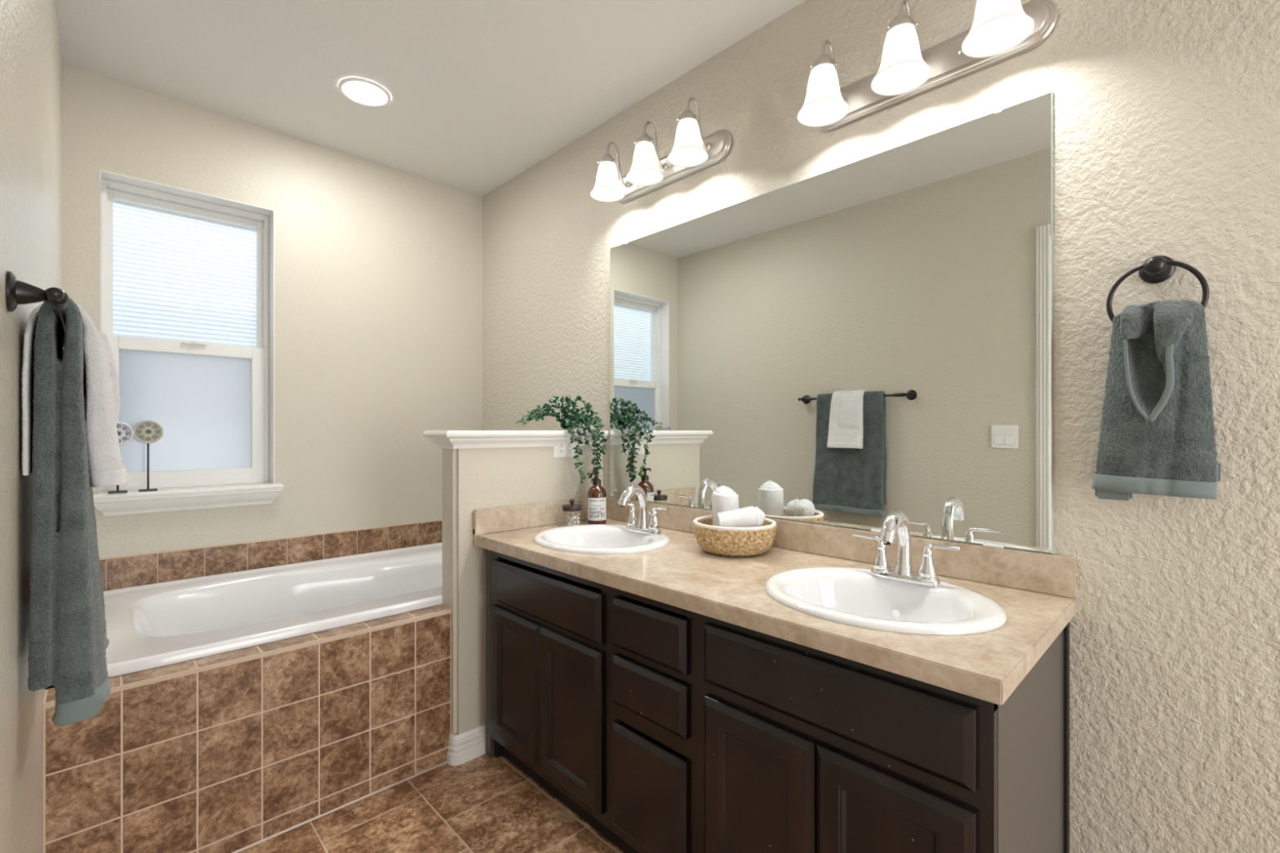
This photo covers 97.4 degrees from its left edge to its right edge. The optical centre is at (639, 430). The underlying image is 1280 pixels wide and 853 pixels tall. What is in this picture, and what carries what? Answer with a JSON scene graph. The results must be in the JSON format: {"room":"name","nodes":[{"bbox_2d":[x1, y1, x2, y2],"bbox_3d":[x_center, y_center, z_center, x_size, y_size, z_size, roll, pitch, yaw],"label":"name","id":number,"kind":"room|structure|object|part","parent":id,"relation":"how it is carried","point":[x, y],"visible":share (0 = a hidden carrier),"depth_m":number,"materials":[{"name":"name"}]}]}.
{"room":"bathroom","nodes":[
{"label":"bathroom","id":0,"kind":"room"},
{"bbox_2d":[0,0,62,852],"bbox_3d":[-0.468,-0.082,0.269,0.120,2.478,4.776,0,0,-44],"label":"wall","id":1,"kind":"structure","parent":0,"point":[31,60],"depth_m":0.91,"materials":[{"name":"beige paint"}]},
{"bbox_2d":[5,271,69,347],"bbox_3d":[-1.083,-0.195,1.037,0.060,0.056,0.699,0,0,-44],"label":"towel bar","id":2,"kind":"object","parent":1,"relation":"attached to","point":[17,292],"visible":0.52,"depth_m":0.80,"materials":[{"name":"black metal"}]},
{"bbox_3d":[-0.862,-0.195,0.807,0.060,0.056,0.061,0,0,-44],"label":"post","id":3,"kind":"part","parent":2,"relation":"part of","materials":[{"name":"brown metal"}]},
{"bbox_2d":[26,297,111,725],"bbox_3d":[-1.074,0.127,1.068,0.102,0.701,0.428,0,0,-44],"label":"bath towel","id":4,"kind":"object","parent":2,"relation":"hanging from","point":[68,642],"visible":0.96,"depth_m":0.92,"materials":[{"name":"grey fabric"}]},
{"bbox_2d":[21,302,128,487],"bbox_3d":[-1.037,-0.066,1.042,0.130,0.338,0.293,0,0,-44],"label":"hand towel","id":5,"kind":"object","parent":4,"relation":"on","point":[107,468],"visible":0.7,"depth_m":1.02,"materials":[{"name":"white fabric"}]},
{"bbox_2d":[62,64,482,558],"bbox_3d":[-1.543,-0.082,2.661,1.896,2.478,0.160,0,0,-44],"label":"wall","id":6,"kind":"structure","parent":0,"point":[378,268],"depth_m":2.62,"materials":[{"name":"beige paint"}]},
{"bbox_2d":[93,169,284,515],"bbox_3d":[-1.850,-0.327,2.328,0.611,1.292,0.203,0,0,-44],"label":"window","id":7,"kind":"structure","parent":6,"relation":"in","point":[213,404],"depth_m":2.35,"materials":[{"name":"white plastic"}]},
{"bbox_2d":[107,421,133,493],"bbox_3d":[-1.954,0.100,2.105,0.090,0.268,0.028,0,0,-44],"label":"stand","id":8,"kind":"object","parent":7,"relation":"on","point":[125,432],"visible":0.48,"depth_m":2.11,"materials":[{"name":"black metal"}]},
{"bbox_2d":[133,420,163,492],"bbox_3d":[-1.897,0.097,2.169,0.090,0.274,0.028,0,0,-44],"label":"stand","id":9,"kind":"object","parent":7,"relation":"on","point":[148,432],"visible":1,"depth_m":2.17,"materials":[{"name":"black metal"}]},
{"bbox_3d":[-1.897,0.137,2.169,0.006,0.181,0.006,0,0,-44],"label":"rod","id":10,"kind":"part","parent":9,"relation":"part of","materials":[{"name":"black metal"}]},
{"bbox_2d":[113,199,256,347],"bbox_3d":[-1.926,-0.502,2.406,0.483,0.839,0.020,0,0,-44],"label":"pleated shade","id":11,"kind":"object","parent":7,"relation":"attached to","point":[178,276],"visible":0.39,"depth_m":2.39,"materials":[{"name":"white fabric"}]},
{"bbox_3d":[-1.905,-0.641,2.385,0.519,0.613,0.028,0,0,-44],"label":"sash","id":12,"kind":"part","parent":7,"relation":"part of","materials":[{"name":"white plastic"}]},
{"bbox_3d":[-1.885,-0.078,2.364,0.465,0.510,0.005,0,0,-44],"label":"glass","id":13,"kind":"part","parent":7,"relation":"part of","materials":[{"name":"white glass"}]},
{"bbox_3d":[-1.885,-0.076,2.364,0.519,0.589,0.026,0,0,-44],"label":"sash","id":14,"kind":"part","parent":7,"relation":"part of","materials":[{"name":"white plastic"}]},
{"bbox_3d":[-1.827,0.277,2.304,0.611,0.085,0.138,0,0,-44],"label":"sill","id":15,"kind":"part","parent":7,"relation":"part of","materials":[{"name":"white paint"}]},
{"bbox_2d":[99,520,442,591],"bbox_3d":[-1.484,0.544,2.600,1.654,0.135,0.008,0,0,-44],"label":"tile strip","id":16,"kind":"object","parent":6,"relation":"attached to","point":[136,570],"visible":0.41,"depth_m":2.43,"materials":[{"name":"brown tile"}]},
{"bbox_2d":[56,0,805,196],"bbox_3d":[0.116,-1.371,0.943,1.896,0.100,4.936,0,0,-44],"label":"ceiling","id":17,"kind":"structure","parent":0,"point":[482,92],"depth_m":2.00,"materials":[{"name":"white paint"}]},
{"bbox_2d":[337,77,391,106],"bbox_3d":[-1.073,-1.316,2.196,0.184,0.010,0.184,0,0,-44],"label":"recessed light","id":18,"kind":"object","parent":17,"relation":"in","point":[362,90],"visible":1,"depth_m":2.18,"materials":[{"name":"white paint"}]},
{"bbox_2d":[237,753,624,852],"bbox_3d":[0.116,1.207,0.943,1.896,0.100,4.936,0,0,-44],"label":"floor","id":19,"kind":"structure","parent":0,"point":[482,804],"depth_m":1.66,"materials":[{"name":"brown tile"}]},
{"bbox_2d":[42,604,451,852],"bbox_3d":[-1.046,0.891,1.663,0.983,0.534,0.099,0,0,-44],"label":"tub surround","id":20,"kind":"object","parent":19,"relation":"on","point":[235,751],"visible":0.95,"depth_m":1.56,"materials":[{"name":"brown tile"}]},
{"bbox_2d":[103,542,442,677],"bbox_3d":[-1.151,0.803,2.256,1.648,0.418,0.949,0,0,-44],"label":"bathtub","id":21,"kind":"object","parent":19,"relation":"on","point":[157,624],"visible":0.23,"depth_m":2.17,"materials":[{"name":"white ceramic"}]},
{"bbox_2d":[485,549,1069,852],"bbox_3d":[0.197,0.783,1.624,0.590,0.748,1.588,0,0,-44],"label":"vanity cabinet","id":22,"kind":"object","parent":19,"relation":"on","point":[664,727],"visible":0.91,"depth_m":1.20,"materials":[{"name":"brown wood"}]},
{"bbox_3d":[-0.411,0.824,1.843,0.020,0.440,0.291,0,0,-44],"label":"door","id":23,"kind":"part","parent":22,"relation":"part of","materials":[{"name":"brown wood"}]},
{"bbox_3d":[-0.309,0.514,1.737,0.020,0.139,0.585,0,0,-44],"label":"false drawer","id":24,"kind":"part","parent":22,"relation":"part of","materials":[{"name":"brown wood"}]},
{"bbox_3d":[-0.207,0.824,1.632,0.020,0.440,0.291,0,0,-44],"label":"door","id":25,"kind":"part","parent":22,"relation":"part of","materials":[{"name":"brown wood"}]},
{"bbox_3d":[0.017,0.908,1.400,0.020,0.272,0.259,0,0,-44],"label":"drawer","id":26,"kind":"part","parent":22,"relation":"part of","materials":[{"name":"brown wood"}]},
{"bbox_3d":[0.017,0.656,1.400,0.020,0.125,0.259,0,0,-44],"label":"drawer","id":27,"kind":"part","parent":22,"relation":"part of","materials":[{"name":"brown wood"}]},
{"bbox_3d":[0.017,0.505,1.400,0.020,0.128,0.259,0,0,-44],"label":"drawer","id":28,"kind":"part","parent":22,"relation":"part of","materials":[{"name":"brown wood"}]},
{"bbox_3d":[0.239,0.821,1.170,0.020,0.447,0.272,0,0,-44],"label":"door","id":29,"kind":"part","parent":22,"relation":"part of","materials":[{"name":"brown wood"}]},
{"bbox_2d":[472,497,1075,705],"bbox_3d":[0.187,0.345,1.624,0.605,0.127,1.624,0,0,-44],"label":"countertop","id":30,"kind":"structure","parent":22,"relation":"on","point":[1036,592],"depth_m":1.33,"materials":[{"name":"beige stone"}]},
{"bbox_2d":[562,498,582,525],"bbox_3d":[-0.261,0.317,2.168,0.075,0.108,0.077,0,0,-44],"label":"storage jar","id":31,"kind":"object","parent":30,"relation":"on","point":[573,507],"visible":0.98,"depth_m":2.15,"materials":[{"name":"clear glass"}]},
{"bbox_3d":[-0.262,0.296,2.169,0.075,0.020,0.075,0,0,-44],"label":"lid","id":32,"kind":"part","parent":31,"relation":"part of","materials":[{"name":"grey wood"}]},
{"bbox_3d":[-0.262,0.275,2.169,0.020,0.024,0.020,0,0,-44],"label":"knob","id":33,"kind":"part","parent":31,"relation":"part of","materials":[{"name":"grey wood"}]},
{"bbox_2d":[586,471,606,524],"bbox_3d":[-0.171,0.265,2.228,0.075,0.209,0.076,0,0,2],"label":"soap bottle","id":34,"kind":"object","parent":30,"relation":"on","point":[597,493],"visible":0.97,"depth_m":2.20,"materials":[{"name":"orange glass"}]},
{"bbox_2d":[533,524,670,585],"bbox_3d":[-0.132,0.433,1.920,0.434,0.154,0.496,0,0,-44],"label":"sink","id":35,"kind":"object","parent":30,"relation":"in","point":[594,539],"visible":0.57,"depth_m":2.02,"materials":[{"name":"white ceramic"}]},
{"bbox_2d":[617,484,669,534],"bbox_3d":[-0.016,0.274,1.972,0.149,0.170,0.250,0,0,-44],"label":"faucet","id":36,"kind":"object","parent":30,"relation":"on","point":[652,526],"visible":1,"depth_m":1.97,"materials":[{"name":"grey metal"}]},
{"bbox_3d":[-0.047,0.275,2.059,0.022,0.026,0.081,0,0,-44],"label":"lever","id":37,"kind":"part","parent":36,"relation":"part of","materials":[{"name":"silver metal"}]},
{"bbox_3d":[-0.025,0.316,2.038,0.045,0.065,0.045,0,0,-44],"label":"handle","id":38,"kind":"part","parent":36,"relation":"part of","materials":[{"name":"silver metal"}]},
{"bbox_3d":[-0.020,0.268,1.968,0.137,0.159,0.047,0,0,-44],"label":"spout","id":39,"kind":"part","parent":36,"relation":"part of","materials":[{"name":"silver metal"}]},
{"bbox_3d":[0.012,0.351,1.999,0.049,0.014,0.158,0,0,-44],"label":"plate","id":40,"kind":"part","parent":36,"relation":"part of","materials":[{"name":"silver metal"}]},
{"bbox_3d":[0.050,0.316,1.960,0.045,0.065,0.045,0,0,-44],"label":"handle","id":41,"kind":"part","parent":36,"relation":"part of","materials":[{"name":"silver metal"}]},
{"bbox_3d":[0.070,0.275,1.938,0.022,0.026,0.081,0,0,-44],"label":"lever","id":42,"kind":"part","parent":36,"relation":"part of","materials":[{"name":"silver metal"}]},
{"bbox_2d":[693,515,776,556],"bbox_3d":[0.290,0.322,1.734,0.254,0.090,0.254,0,0,-44],"label":"woven basket","id":43,"kind":"object","parent":30,"relation":"on","point":[719,540],"visible":0.94,"depth_m":1.63,"materials":[{"name":"beige wicker"}]},
{"bbox_2d":[711,485,738,526],"bbox_3d":[0.271,0.265,1.779,0.086,0.182,0.091,0,0,-44],"label":"rolled washcloth","id":44,"kind":"object","parent":43,"relation":"in","point":[724,499],"visible":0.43,"depth_m":1.75,"materials":[{"name":"white fabric"}]},
{"bbox_2d":[716,506,765,527],"bbox_3d":[0.305,0.275,1.685,0.146,0.092,0.076,0,0,-1],"label":"rolled washcloth","id":45,"kind":"object","parent":43,"relation":"in","point":[751,516],"visible":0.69,"depth_m":1.65,"materials":[{"name":"white fabric"}]},
{"bbox_2d":[764,566,1007,672],"bbox_3d":[0.522,0.433,1.252,0.434,0.154,0.496,0,0,-44],"label":"sink","id":46,"kind":"object","parent":30,"relation":"in","point":[851,596],"visible":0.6,"depth_m":1.31,"materials":[{"name":"white ceramic"}]},
{"bbox_2d":[852,510,961,586],"bbox_3d":[0.611,0.274,1.333,0.149,0.170,0.250,0,0,-44],"label":"faucet","id":47,"kind":"object","parent":30,"relation":"on","point":[896,522],"visible":1,"depth_m":1.34,"materials":[{"name":"silver metal"}]},
{"bbox_3d":[0.580,0.275,1.420,0.022,0.026,0.081,0,0,-44],"label":"lever","id":48,"kind":"part","parent":47,"relation":"part of","materials":[{"name":"silver metal"}]},
{"bbox_3d":[0.601,0.316,1.399,0.045,0.065,0.045,0,0,-44],"label":"handle","id":49,"kind":"part","parent":47,"relation":"part of","materials":[{"name":"silver metal"}]},
{"bbox_3d":[0.606,0.268,1.329,0.137,0.159,0.047,0,0,-44],"label":"spout","id":50,"kind":"part","parent":47,"relation":"part of","materials":[{"name":"silver metal"}]},
{"bbox_3d":[0.639,0.351,1.360,0.049,0.014,0.158,0,0,-44],"label":"plate","id":51,"kind":"part","parent":47,"relation":"part of","materials":[{"name":"silver metal"}]},
{"bbox_3d":[0.676,0.316,1.321,0.045,0.065,0.045,0,0,-44],"label":"handle","id":52,"kind":"part","parent":47,"relation":"part of","materials":[{"name":"silver metal"}]},
{"bbox_3d":[0.697,0.275,1.299,0.022,0.026,0.081,0,0,-44],"label":"lever","id":53,"kind":"part","parent":47,"relation":"part of","materials":[{"name":"silver metal"}]},
{"bbox_3d":[0.333,0.500,1.072,0.020,0.130,0.544,0,0,-44],"label":"false drawer","id":54,"kind":"part","parent":22,"relation":"part of","materials":[{"name":"brown wood"}]},
{"bbox_3d":[0.429,0.821,0.973,0.020,0.447,0.269,0,0,-44],"label":"door","id":55,"kind":"part","parent":22,"relation":"part of","materials":[{"name":"brown wood"}]},
{"bbox_3d":[0.743,0.783,1.068,0.520,0.748,0.017,0,0,-44],"label":"panel","id":56,"kind":"part","parent":22,"relation":"part of","materials":[{"name":"grey laminate"}]},
{"bbox_2d":[442,445,603,765],"bbox_3d":[-0.441,0.601,2.215,0.690,1.112,0.132,0,0,-44],"label":"wall","id":57,"kind":"structure","parent":0,"point":[473,478],"depth_m":2.01,"materials":[{"name":"beige paint"}]},
{"bbox_2d":[422,431,608,448],"bbox_3d":[-0.458,0.032,2.211,0.721,0.063,0.192,0,0,-44],"label":"trim","id":58,"kind":"structure","parent":57,"relation":"on","point":[443,439],"depth_m":2.06,"materials":[{"name":"white paint"}]},
{"bbox_2d":[515,395,608,484],"bbox_3d":[-0.315,0.037,2.271,0.408,0.373,0.232,0,0,-44],"label":"trailing plant","id":59,"kind":"object","parent":58,"relation":"on","point":[573,420],"visible":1,"depth_m":2.28,"materials":[{"name":"green plant"}]},
{"bbox_2d":[553,443,576,457],"bbox_3d":[-0.302,0.070,2.276,0.117,0.074,0.008,0,0,-44],"label":"wall outlet","id":60,"kind":"object","parent":57,"relation":"attached to","point":[560,451],"visible":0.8,"depth_m":2.27,"materials":[{"name":"white plastic"}]},
{"bbox_2d":[558,443,564,454],"bbox_3d":[-0.315,0.070,2.261,0.033,0.050,0.002,0,0,-44],"label":"receptacle","id":61,"kind":"object","parent":60,"relation":"attached to","point":[561,446],"depth_m":2.26,"materials":[{"name":"grey plastic"}]},
{"bbox_2d":[566,443,573,453],"bbox_3d":[-0.286,0.070,2.289,0.033,0.050,0.002,0,0,-44],"label":"receptacle","id":62,"kind":"object","parent":60,"relation":"attached to","point":[569,446],"depth_m":2.29,"materials":[{"name":"grey plastic"}]},
{"bbox_2d":[482,0,1279,852],"bbox_3d":[0.810,-0.082,1.502,0.120,2.478,4.776,0,0,-44],"label":"wall","id":63,"kind":"structure","parent":0,"point":[1166,113],"depth_m":1.21,"materials":[{"name":"beige paint"}]},
{"bbox_2d":[590,97,733,204],"bbox_3d":[0.039,-1.028,2.071,0.198,0.214,0.596,0,0,-44],"label":"vanity light","id":64,"kind":"object","parent":63,"relation":"attached to","point":[691,153],"visible":1,"depth_m":2.02,"materials":[{"name":"white glass"}]},
{"bbox_3d":[-0.127,-0.982,2.200,0.137,0.122,0.137,0,0,-44],"label":"lamp shade","id":65,"kind":"part","parent":64,"relation":"part of","materials":[{"name":"white glass"}]},
{"bbox_3d":[-0.090,-1.058,2.236,0.115,0.154,0.028,0,0,-44],"label":"arm","id":66,"kind":"part","parent":64,"relation":"part of","materials":[{"name":"silver metal"}]},
{"bbox_3d":[0.017,-0.982,2.050,0.137,0.122,0.137,0,0,-44],"label":"lamp shade","id":67,"kind":"part","parent":64,"relation":"part of","materials":[{"name":"white glass"}]},
{"bbox_3d":[0.055,-1.058,2.086,0.115,0.154,0.028,0,0,-44],"label":"arm","id":68,"kind":"part","parent":64,"relation":"part of","materials":[{"name":"silver metal"}]},
{"bbox_3d":[0.102,-0.991,2.132,0.022,0.112,0.596,0,0,-44],"label":"plate","id":69,"kind":"part","parent":64,"relation":"part of","materials":[{"name":"silver metal"}]},
{"bbox_3d":[0.162,-0.989,1.900,0.057,0.084,0.057,0,0,-44],"label":"bulb","id":70,"kind":"part","parent":64,"relation":"part of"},
{"bbox_3d":[0.162,-0.982,1.900,0.137,0.122,0.137,0,0,-44],"label":"lamp shade","id":71,"kind":"part","parent":64,"relation":"part of","materials":[{"name":"white glass"}]},
{"bbox_3d":[0.199,-1.058,1.937,0.115,0.154,0.028,0,0,-44],"label":"arm","id":72,"kind":"part","parent":64,"relation":"part of","materials":[{"name":"silver metal"}]},
{"bbox_2d":[609,90,1053,553],"bbox_3d":[0.404,-0.253,1.827,0.012,1.068,1.531,0,0,-44],"label":"wall mirror","id":73,"kind":"object","parent":63,"relation":"attached to","point":[853,344],"visible":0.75,"depth_m":1.59,"materials":[{"name":"silver mirror"}]},
{"bbox_2d":[606,497,1075,598],"bbox_3d":[0.398,0.326,1.827,0.020,0.089,1.624,0,0,-44],"label":"backsplash","id":74,"kind":"structure","parent":63,"relation":"attached to","point":[1037,572],"depth_m":1.44,"materials":[{"name":"beige stone"}]},
{"bbox_2d":[796,0,1058,132],"bbox_3d":[0.669,-0.978,1.419,0.198,0.214,0.596,0,0,-44],"label":"vanity light","id":75,"kind":"object","parent":63,"relation":"attached to","point":[1001,31],"visible":1,"depth_m":1.40,"materials":[{"name":"white glass"}]},
{"bbox_3d":[0.503,-0.932,1.547,0.137,0.122,0.137,0,0,-44],"label":"lamp shade","id":76,"kind":"part","parent":75,"relation":"part of","materials":[{"name":"white glass"}]},
{"bbox_3d":[0.503,-0.939,1.547,0.057,0.084,0.057,0,0,-44],"label":"bulb","id":77,"kind":"part","parent":75,"relation":"part of","materials":[{"name":"white glass"}]},
{"bbox_3d":[0.540,-1.008,1.583,0.115,0.154,0.028,0,0,-44],"label":"arm","id":78,"kind":"part","parent":75,"relation":"part of","materials":[{"name":"silver metal"}]},
{"bbox_3d":[0.647,-0.939,1.397,0.057,0.084,0.057,0,0,-44],"label":"bulb","id":79,"kind":"part","parent":75,"relation":"part of","materials":[{"name":"white glass"}]},
{"bbox_3d":[0.647,-0.932,1.397,0.137,0.122,0.137,0,0,-44],"label":"lamp shade","id":80,"kind":"part","parent":75,"relation":"part of","materials":[{"name":"white glass"}]},
{"bbox_3d":[0.685,-1.008,1.434,0.115,0.154,0.028,0,0,-44],"label":"arm","id":81,"kind":"part","parent":75,"relation":"part of","materials":[{"name":"silver metal"}]},
{"bbox_3d":[0.791,-0.939,1.248,0.057,0.084,0.057,0,0,-44],"label":"bulb","id":82,"kind":"part","parent":75,"relation":"part of","materials":[{"name":"white glass"}]},
{"bbox_3d":[0.791,-0.932,1.248,0.137,0.122,0.137,0,0,-44],"label":"lamp shade","id":83,"kind":"part","parent":75,"relation":"part of","materials":[{"name":"white glass"}]},
{"bbox_2d":[1106,255,1208,322],"bbox_3d":[1.039,-0.272,1.134,0.061,0.172,0.152,0,0,-44],"label":"towel ring","id":84,"kind":"object","parent":63,"relation":"attached to","point":[1157,268],"visible":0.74,"depth_m":1.13,"materials":[{"name":"black metal"}]},
{"bbox_2d":[1092,299,1220,500],"bbox_3d":[1.005,-0.056,1.105,0.113,0.398,0.189,0,0,-44],"label":"towel","id":85,"kind":"object","parent":84,"relation":"hanging from","point":[1157,437],"visible":1,"depth_m":1.09,"materials":[{"name":"grey fabric"}]}
]}

